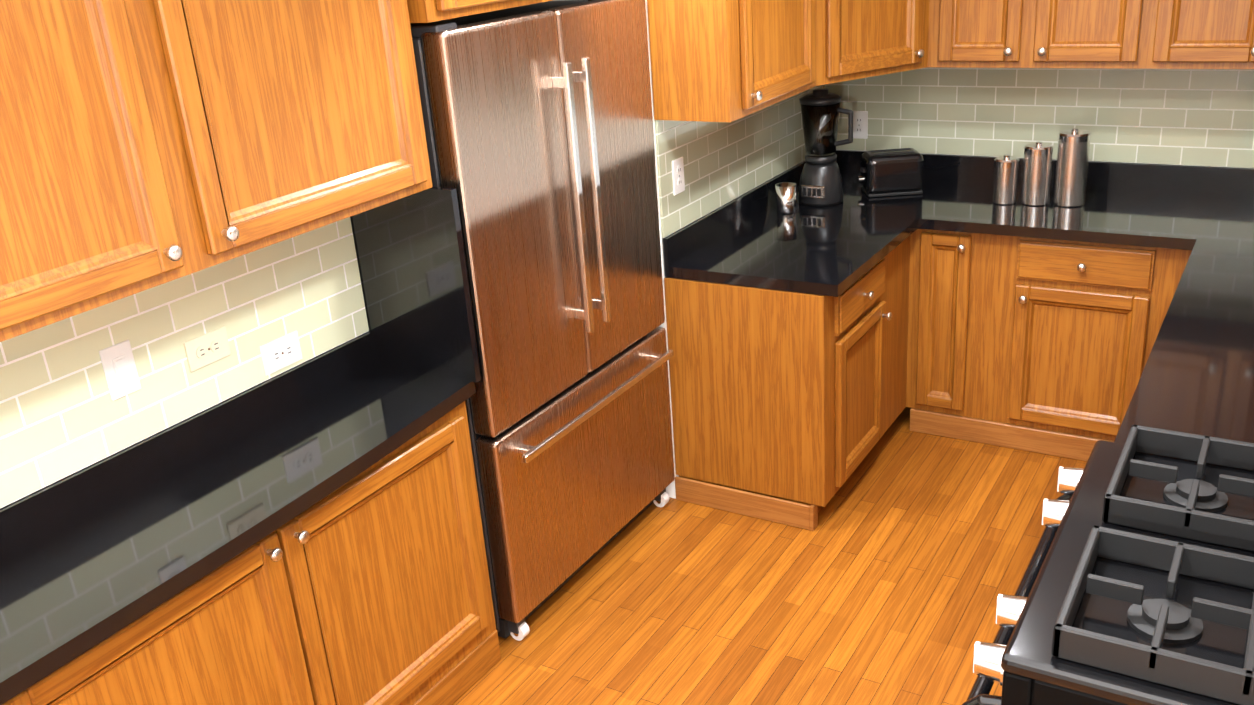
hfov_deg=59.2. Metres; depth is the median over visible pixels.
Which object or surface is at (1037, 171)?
canister
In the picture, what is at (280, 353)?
electrical outlet
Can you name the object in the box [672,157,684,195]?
electrical outlet
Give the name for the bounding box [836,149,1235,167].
wall
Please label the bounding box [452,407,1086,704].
floor
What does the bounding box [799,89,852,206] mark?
blender
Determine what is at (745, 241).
countertop
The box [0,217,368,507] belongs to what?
wall tile
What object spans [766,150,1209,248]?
countertop
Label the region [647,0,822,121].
upper cabinet
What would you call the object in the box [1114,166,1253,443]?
countertop
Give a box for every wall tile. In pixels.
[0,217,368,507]
[655,85,824,237]
[825,67,1253,167]
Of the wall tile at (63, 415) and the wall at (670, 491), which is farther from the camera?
the wall at (670, 491)
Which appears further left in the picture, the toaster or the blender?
the blender
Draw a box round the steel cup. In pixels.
[775,182,795,213]
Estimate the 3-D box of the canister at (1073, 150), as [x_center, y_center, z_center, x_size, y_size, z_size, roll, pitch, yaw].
[1.668,-0.698,4.139,0.116,0.285,0.116,9,25,30]
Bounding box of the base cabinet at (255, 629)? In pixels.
[2,510,345,704]
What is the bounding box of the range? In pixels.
[962,425,1253,704]
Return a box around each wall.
[552,0,678,498]
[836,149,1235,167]
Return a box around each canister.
[992,154,1018,204]
[1021,141,1053,205]
[1053,128,1090,206]
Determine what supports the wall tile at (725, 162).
attached to the wall at (670, 491)
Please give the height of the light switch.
0.120 m
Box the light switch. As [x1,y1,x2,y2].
[99,340,140,400]
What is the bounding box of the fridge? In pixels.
[410,0,674,640]
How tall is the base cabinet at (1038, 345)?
0.868 m
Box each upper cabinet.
[0,0,211,341]
[156,0,431,265]
[407,0,551,22]
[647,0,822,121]
[823,0,922,84]
[923,0,1154,68]
[1147,0,1253,68]
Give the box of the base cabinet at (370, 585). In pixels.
[306,401,500,704]
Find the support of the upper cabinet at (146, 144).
attached to the wall
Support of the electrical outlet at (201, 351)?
attached to the wall tile at (63, 415)
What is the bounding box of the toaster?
[858,148,923,197]
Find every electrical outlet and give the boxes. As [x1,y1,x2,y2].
[184,326,230,371]
[259,331,301,375]
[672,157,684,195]
[853,111,867,138]
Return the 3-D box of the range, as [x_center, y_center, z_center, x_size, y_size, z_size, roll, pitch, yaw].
[1.088,0.741,2.034,0.765,1.077,0.828,9,25,30]
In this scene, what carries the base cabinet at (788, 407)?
on the floor
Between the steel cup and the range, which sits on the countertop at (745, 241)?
the steel cup
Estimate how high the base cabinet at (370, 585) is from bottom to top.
0.868 m
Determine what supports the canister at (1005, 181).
on the countertop at (1132, 204)
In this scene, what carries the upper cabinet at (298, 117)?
attached to the wall
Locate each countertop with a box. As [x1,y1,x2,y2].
[0,187,480,704]
[662,182,921,296]
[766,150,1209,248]
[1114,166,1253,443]
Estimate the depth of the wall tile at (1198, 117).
4.35 m
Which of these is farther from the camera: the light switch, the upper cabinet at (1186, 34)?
the upper cabinet at (1186, 34)
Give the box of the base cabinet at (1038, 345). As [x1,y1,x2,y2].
[912,229,1191,460]
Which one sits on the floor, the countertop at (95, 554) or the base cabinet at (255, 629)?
the base cabinet at (255, 629)
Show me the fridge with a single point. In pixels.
(538, 123)
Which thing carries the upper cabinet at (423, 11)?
attached to the wall
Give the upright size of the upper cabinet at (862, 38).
0.760 m
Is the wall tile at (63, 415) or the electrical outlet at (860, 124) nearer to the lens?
the wall tile at (63, 415)
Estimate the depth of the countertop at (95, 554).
2.57 m
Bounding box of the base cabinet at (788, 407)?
[664,251,891,530]
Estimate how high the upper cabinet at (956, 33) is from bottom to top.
0.760 m

